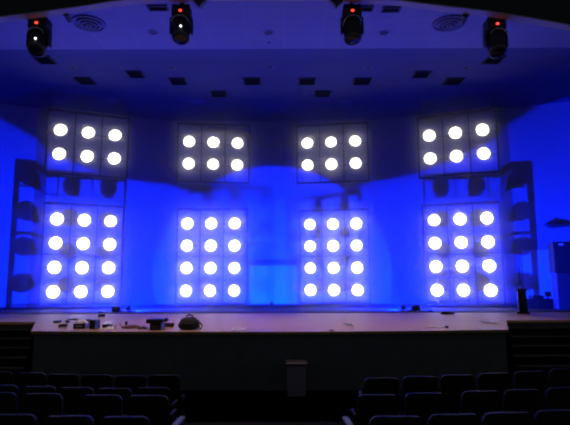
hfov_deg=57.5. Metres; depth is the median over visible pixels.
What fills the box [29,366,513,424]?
floor
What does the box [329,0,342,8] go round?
trim
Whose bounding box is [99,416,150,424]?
seat
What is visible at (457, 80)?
ceiling vent
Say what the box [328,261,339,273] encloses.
can
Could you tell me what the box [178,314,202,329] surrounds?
backpack
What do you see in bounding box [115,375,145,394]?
seat
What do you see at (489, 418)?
seat
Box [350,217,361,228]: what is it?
can
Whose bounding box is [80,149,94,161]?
can
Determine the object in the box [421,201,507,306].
lamp frame
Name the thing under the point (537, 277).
door
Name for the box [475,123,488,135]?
light
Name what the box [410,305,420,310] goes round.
floor light
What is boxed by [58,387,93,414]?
seat
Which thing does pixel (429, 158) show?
can
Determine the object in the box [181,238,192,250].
can
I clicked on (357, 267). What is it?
can
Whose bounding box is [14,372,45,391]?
seat
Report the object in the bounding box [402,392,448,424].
seat
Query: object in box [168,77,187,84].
ceiling vent
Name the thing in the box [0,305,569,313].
trim
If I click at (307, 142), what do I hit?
can
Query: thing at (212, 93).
ceiling vent
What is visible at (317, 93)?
ceiling vent
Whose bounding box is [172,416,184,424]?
armrest
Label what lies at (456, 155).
can
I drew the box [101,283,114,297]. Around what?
can
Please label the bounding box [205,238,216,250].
can
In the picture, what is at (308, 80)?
ceiling vent
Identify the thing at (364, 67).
recessed light
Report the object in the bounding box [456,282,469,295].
can
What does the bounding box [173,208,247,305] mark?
lamp frame
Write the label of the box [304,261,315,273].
can
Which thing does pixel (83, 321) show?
cloth
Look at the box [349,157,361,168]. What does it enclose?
can
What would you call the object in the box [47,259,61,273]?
stage light
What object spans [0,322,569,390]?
wall
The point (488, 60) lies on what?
ceiling vent
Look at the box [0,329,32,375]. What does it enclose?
steps
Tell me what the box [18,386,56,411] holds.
seat
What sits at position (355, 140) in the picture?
can
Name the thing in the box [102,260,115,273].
can
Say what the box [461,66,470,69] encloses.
recessed light
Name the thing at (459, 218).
can
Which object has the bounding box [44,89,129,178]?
lamp frame
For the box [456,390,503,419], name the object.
seat
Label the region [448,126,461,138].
can
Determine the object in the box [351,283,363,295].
can
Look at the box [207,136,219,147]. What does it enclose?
can
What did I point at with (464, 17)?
spotlight
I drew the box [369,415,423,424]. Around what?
seat
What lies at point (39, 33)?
spotlight
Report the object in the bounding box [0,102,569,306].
wall
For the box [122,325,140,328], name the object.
jacket
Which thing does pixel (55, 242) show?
can
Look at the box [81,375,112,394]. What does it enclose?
seat
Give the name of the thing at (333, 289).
can
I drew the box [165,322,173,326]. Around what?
cable coil
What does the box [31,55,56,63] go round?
ceiling vent
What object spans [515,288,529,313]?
lectern
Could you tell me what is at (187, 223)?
can
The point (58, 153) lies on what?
light
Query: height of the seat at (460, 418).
0.866 m
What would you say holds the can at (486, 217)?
hanging from the lamp frame at (490, 202)
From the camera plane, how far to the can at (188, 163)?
22.55 m
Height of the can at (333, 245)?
0.599 m
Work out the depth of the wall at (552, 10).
12.05 m
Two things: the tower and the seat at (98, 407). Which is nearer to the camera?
the seat at (98, 407)
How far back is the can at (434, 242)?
22.10 m
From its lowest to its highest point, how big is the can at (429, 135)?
0.590 m
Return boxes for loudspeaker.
[555,243,569,270]
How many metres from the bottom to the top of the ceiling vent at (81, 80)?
0.042 m
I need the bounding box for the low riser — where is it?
[517,298,553,307]
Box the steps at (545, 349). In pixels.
[509,327,569,373]
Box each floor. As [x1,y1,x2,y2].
[0,312,569,334]
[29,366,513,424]
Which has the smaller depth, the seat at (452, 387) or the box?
the seat at (452, 387)
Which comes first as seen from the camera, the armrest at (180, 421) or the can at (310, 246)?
the armrest at (180, 421)
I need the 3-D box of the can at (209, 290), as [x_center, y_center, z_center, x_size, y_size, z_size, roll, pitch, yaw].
[-3.285,3.404,22.890,0.538,0.599,0.379,0,-8,1]
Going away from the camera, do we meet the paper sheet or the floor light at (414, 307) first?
the paper sheet
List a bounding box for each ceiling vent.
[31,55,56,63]
[72,14,106,31]
[74,77,96,84]
[125,70,145,77]
[147,5,168,10]
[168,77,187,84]
[209,91,226,96]
[242,77,260,84]
[298,77,315,84]
[314,91,330,96]
[352,77,371,84]
[362,5,373,11]
[381,6,400,12]
[411,70,431,77]
[432,14,466,31]
[442,77,464,84]
[481,55,505,63]
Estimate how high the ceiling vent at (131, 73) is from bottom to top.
0.042 m
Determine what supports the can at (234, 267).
hanging from the lamp frame at (177, 209)
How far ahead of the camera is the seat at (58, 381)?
8.48 m
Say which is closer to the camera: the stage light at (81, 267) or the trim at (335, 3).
the trim at (335, 3)
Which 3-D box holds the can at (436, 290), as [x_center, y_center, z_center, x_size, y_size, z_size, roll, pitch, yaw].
[6.414,3.246,21.961,0.538,0.582,0.380,-2,-8,13]
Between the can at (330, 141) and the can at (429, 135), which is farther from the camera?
the can at (330, 141)
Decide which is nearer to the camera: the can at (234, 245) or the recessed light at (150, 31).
the recessed light at (150, 31)
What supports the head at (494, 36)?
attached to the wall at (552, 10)
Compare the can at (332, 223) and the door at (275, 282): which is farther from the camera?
the door at (275, 282)
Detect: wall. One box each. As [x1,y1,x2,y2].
[0,0,111,15]
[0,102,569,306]
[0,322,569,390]
[407,0,569,23]
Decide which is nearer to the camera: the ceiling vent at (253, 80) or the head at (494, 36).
the head at (494, 36)
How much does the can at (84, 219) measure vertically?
0.582 m
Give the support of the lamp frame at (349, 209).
on the floor at (466, 322)
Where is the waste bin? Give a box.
[286,360,306,395]
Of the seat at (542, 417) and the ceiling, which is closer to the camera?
the seat at (542, 417)
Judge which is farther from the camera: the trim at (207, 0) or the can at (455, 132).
the can at (455, 132)
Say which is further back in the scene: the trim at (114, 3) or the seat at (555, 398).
the trim at (114, 3)
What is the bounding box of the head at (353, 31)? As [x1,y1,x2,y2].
[340,3,363,45]
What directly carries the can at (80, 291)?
hanging from the lamp frame at (45, 203)
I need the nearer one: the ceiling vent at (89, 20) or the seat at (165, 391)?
the seat at (165, 391)
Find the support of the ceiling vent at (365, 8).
in the ceiling
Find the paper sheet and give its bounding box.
[481,321,503,323]
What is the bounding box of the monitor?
[544,292,551,298]
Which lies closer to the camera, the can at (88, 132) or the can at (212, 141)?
the can at (88, 132)
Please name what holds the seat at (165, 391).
on the floor at (201, 407)
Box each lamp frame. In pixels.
[38,201,124,308]
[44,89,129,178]
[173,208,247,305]
[176,121,249,183]
[296,104,368,183]
[298,208,371,304]
[416,99,499,178]
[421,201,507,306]
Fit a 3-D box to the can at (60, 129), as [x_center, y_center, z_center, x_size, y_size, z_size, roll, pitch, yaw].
[-9.073,-3.337,21.081,0.538,0.568,0.413,2,-8,-14]
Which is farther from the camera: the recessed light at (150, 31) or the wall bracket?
the wall bracket
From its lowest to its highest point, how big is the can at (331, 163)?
0.595 m
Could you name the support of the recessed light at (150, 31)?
in the ceiling
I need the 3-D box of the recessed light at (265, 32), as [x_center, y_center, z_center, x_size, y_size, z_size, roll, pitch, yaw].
[-0.525,-5.721,16.556,0.367,0.020,0.367,0,-8,0]
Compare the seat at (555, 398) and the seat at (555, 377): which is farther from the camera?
the seat at (555, 377)
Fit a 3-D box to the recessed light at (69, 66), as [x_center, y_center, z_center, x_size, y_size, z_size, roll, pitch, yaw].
[-7.804,-5.346,19.142,0.346,0.020,0.346,0,-8,0]
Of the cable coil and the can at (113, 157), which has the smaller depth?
the cable coil
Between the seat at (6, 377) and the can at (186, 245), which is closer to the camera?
the seat at (6, 377)
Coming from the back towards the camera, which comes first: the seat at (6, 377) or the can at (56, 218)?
the can at (56, 218)
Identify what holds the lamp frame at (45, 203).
on the floor at (466, 322)
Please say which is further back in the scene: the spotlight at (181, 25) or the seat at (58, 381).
the spotlight at (181, 25)
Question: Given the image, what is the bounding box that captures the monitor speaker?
[89,319,99,328]
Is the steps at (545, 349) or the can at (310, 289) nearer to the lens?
the steps at (545, 349)
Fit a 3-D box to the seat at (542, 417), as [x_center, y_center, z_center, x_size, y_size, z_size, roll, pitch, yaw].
[2.686,2.383,5.183,0.552,0.873,0.390,0,-8,-5]
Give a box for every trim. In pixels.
[0,0,193,22]
[0,304,518,309]
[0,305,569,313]
[193,0,206,8]
[207,0,328,0]
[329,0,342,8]
[343,0,569,30]
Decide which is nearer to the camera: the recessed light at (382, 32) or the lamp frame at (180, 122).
the recessed light at (382, 32)
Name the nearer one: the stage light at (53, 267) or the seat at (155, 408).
the seat at (155, 408)
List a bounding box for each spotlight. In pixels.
[26,17,51,56]
[63,14,71,22]
[169,3,193,44]
[460,14,468,23]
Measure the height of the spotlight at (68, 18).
0.307 m
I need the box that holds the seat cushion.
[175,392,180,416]
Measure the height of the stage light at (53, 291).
0.582 m
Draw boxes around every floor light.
[111,306,121,311]
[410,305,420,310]
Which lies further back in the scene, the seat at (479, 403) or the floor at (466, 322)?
the floor at (466, 322)
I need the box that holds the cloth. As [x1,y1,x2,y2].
[75,319,87,323]
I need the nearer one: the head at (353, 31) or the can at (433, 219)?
the head at (353, 31)
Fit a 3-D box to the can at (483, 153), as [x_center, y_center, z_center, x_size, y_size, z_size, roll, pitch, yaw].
[8.049,-2.398,21.107,0.538,0.582,0.380,-2,-7,14]
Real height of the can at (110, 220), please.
0.568 m
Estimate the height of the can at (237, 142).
0.582 m
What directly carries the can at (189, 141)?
attached to the lamp frame at (180, 122)
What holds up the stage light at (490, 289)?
hanging from the lamp frame at (490, 202)
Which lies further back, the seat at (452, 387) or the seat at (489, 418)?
the seat at (452, 387)
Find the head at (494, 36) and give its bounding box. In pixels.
[482,17,507,58]
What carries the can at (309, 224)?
hanging from the lamp frame at (349, 209)
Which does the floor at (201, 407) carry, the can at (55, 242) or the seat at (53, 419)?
the seat at (53, 419)
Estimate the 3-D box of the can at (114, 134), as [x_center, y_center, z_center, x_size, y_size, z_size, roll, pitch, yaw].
[-7.122,-3.239,21.861,0.538,0.568,0.412,1,-8,-12]
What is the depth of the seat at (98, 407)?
6.46 m
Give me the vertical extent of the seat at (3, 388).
0.736 m
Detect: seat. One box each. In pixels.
[0,371,13,384]
[0,385,18,411]
[0,392,20,413]
[0,414,37,424]
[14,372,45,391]
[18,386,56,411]
[19,393,68,424]
[43,415,94,424]
[47,374,78,392]
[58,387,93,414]
[79,395,124,424]
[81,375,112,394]
[95,388,131,414]
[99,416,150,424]
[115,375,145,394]
[125,395,176,424]
[134,387,177,421]
[149,375,185,417]
[351,394,400,424]
[358,378,401,413]
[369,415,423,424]
[400,376,437,414]
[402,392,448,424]
[427,413,481,424]
[440,374,474,413]
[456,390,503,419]
[475,373,510,394]
[481,411,534,424]
[502,389,544,414]
[511,371,547,406]
[533,409,569,424]
[543,387,569,409]
[547,368,569,387]
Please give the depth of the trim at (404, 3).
12.15 m
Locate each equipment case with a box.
[73,323,88,328]
[146,317,168,329]
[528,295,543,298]
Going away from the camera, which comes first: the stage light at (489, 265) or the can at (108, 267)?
the stage light at (489, 265)
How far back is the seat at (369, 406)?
6.37 m
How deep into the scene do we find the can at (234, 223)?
23.23 m
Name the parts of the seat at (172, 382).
leg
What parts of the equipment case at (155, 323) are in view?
lid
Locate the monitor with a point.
(547, 294)
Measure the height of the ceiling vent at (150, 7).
0.040 m
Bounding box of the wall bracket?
[544,223,569,227]
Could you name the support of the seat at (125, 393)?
on the floor at (201, 407)
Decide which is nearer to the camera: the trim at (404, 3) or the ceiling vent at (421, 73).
the trim at (404, 3)
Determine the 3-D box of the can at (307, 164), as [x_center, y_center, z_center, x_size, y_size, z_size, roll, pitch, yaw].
[1.004,-2.110,23.052,0.538,0.589,0.380,-1,-8,3]
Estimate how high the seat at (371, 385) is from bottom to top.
0.802 m
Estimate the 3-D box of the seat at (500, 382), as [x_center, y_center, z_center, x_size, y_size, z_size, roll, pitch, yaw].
[3.090,2.802,7.770,0.552,0.838,0.390,0,-8,-5]
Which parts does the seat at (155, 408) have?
leg, armrest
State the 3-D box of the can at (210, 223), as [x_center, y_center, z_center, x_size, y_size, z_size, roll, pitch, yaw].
[-3.299,0.470,23.308,0.538,0.582,0.380,0,-7,-3]
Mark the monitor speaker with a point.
(94, 323)
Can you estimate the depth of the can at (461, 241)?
21.75 m
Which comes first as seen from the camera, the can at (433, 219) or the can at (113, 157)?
the can at (113, 157)
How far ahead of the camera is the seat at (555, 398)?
6.58 m
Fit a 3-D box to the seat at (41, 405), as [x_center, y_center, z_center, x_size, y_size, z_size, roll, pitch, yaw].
[-3.052,2.670,6.608,0.552,0.784,0.390,0,-8,0]
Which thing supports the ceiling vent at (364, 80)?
in the ceiling
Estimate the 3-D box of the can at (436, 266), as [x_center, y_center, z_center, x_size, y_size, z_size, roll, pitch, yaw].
[6.413,2.267,22.093,0.538,0.574,0.400,-2,-8,14]
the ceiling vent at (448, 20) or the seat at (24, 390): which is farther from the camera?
the ceiling vent at (448, 20)
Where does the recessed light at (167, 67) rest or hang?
in the ceiling
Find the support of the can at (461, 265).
hanging from the lamp frame at (490, 202)
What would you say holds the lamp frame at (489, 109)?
hanging from the ceiling
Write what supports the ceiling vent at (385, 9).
in the ceiling
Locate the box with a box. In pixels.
[102,324,112,326]
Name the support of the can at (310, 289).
hanging from the lamp frame at (349, 209)
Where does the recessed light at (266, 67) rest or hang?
in the ceiling
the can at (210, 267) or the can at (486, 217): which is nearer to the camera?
the can at (486, 217)
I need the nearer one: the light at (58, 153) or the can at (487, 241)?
the light at (58, 153)
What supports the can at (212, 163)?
attached to the lamp frame at (180, 122)
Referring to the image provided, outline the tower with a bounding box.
[548,242,569,309]
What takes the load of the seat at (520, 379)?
on the floor at (201, 407)
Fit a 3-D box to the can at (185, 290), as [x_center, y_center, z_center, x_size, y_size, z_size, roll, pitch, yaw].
[-4.335,3.403,22.851,0.538,0.592,0.380,0,-8,-1]
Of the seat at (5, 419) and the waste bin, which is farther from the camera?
the waste bin
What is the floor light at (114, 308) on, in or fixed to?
on the floor at (466, 322)
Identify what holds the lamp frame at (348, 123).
hanging from the ceiling
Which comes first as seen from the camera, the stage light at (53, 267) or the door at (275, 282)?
the stage light at (53, 267)
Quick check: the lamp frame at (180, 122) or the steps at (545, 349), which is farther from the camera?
the lamp frame at (180, 122)
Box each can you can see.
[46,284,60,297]
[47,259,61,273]
[49,236,61,248]
[50,212,64,224]
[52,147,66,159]
[54,123,67,135]
[74,284,87,297]
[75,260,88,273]
[77,236,89,249]
[78,213,91,225]
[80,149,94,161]
[82,126,95,138]
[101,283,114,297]
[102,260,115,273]
[103,237,116,249]
[104,214,117,226]
[108,152,120,163]
[109,129,121,140]
[180,261,192,273]
[180,283,192,296]
[181,216,193,228]
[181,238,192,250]
[183,135,195,146]
[183,157,194,168]
[204,261,216,273]
[204,283,216,296]
[205,217,216,228]
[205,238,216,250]
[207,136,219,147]
[207,158,218,169]
[228,261,240,273]
[228,283,239,295]
[229,217,240,228]
[229,239,240,250]
[231,137,242,148]
[231,159,242,170]
[301,137,313,148]
[302,159,313,170]
[304,218,315,229]
[304,239,315,251]
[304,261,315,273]
[305,283,316,295]
[325,136,336,147]
[325,158,337,169]
[327,217,338,229]
[327,239,338,251]
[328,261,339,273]
[328,283,339,295]
[349,135,360,146]
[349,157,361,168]
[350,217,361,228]
[351,239,362,250]
[351,261,362,272]
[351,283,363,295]
[423,129,435,141]
[423,152,436,163]
[427,213,439,225]
[428,236,440,248]
[429,259,442,272]
[430,282,443,295]
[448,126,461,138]
[449,149,462,161]
[453,212,466,224]
[454,235,467,247]
[455,259,468,271]
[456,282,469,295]
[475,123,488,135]
[476,147,490,159]
[479,210,493,223]
[481,234,494,247]
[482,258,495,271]
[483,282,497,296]
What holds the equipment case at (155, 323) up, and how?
on the floor at (466, 322)
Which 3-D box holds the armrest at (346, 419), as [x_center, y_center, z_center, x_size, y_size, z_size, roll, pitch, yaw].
[0.664,2.528,5.435,0.060,0.679,0.371,0,-8,-4]
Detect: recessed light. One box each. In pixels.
[68,65,77,68]
[147,29,158,34]
[166,66,175,69]
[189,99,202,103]
[263,30,273,35]
[265,66,274,69]
[363,66,372,69]
[378,30,389,35]
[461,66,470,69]
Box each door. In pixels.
[248,262,298,303]
[522,250,552,297]
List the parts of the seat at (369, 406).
leg, armrest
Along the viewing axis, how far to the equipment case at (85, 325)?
11.59 m
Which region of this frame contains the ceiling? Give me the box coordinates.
[0,1,569,120]
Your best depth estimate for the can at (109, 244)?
22.10 m
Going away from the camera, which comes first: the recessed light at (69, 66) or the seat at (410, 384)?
the seat at (410, 384)
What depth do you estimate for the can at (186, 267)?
22.86 m
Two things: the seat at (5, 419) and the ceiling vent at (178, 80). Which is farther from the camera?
the ceiling vent at (178, 80)
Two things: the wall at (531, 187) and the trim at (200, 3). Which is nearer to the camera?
the trim at (200, 3)
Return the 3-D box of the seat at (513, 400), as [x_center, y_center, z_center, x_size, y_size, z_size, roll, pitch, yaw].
[3.000,2.645,6.651,0.552,0.805,0.390,0,-8,-5]
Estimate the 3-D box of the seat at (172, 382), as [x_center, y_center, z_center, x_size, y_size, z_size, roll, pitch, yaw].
[-1.970,3.043,8.626,0.600,0.732,0.390,0,-8,0]
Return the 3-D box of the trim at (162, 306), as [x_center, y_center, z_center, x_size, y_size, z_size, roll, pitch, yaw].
[-0.486,3.906,21.536,35.000,0.008,5.730,0,-8,0]
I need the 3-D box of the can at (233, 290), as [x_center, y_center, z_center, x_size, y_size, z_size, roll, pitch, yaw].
[-2.241,3.411,22.960,0.538,0.582,0.380,0,-8,-3]
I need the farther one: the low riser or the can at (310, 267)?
the can at (310, 267)
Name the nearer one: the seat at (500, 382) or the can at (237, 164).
the seat at (500, 382)
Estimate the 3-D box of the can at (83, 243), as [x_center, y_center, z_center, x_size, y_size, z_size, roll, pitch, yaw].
[-8.446,1.283,21.797,0.538,0.582,0.380,2,-9,-17]
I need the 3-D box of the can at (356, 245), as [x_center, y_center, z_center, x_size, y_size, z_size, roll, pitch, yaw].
[3.230,1.464,23.448,0.538,0.572,0.403,-1,-8,7]
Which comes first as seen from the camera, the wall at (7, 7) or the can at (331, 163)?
the wall at (7, 7)

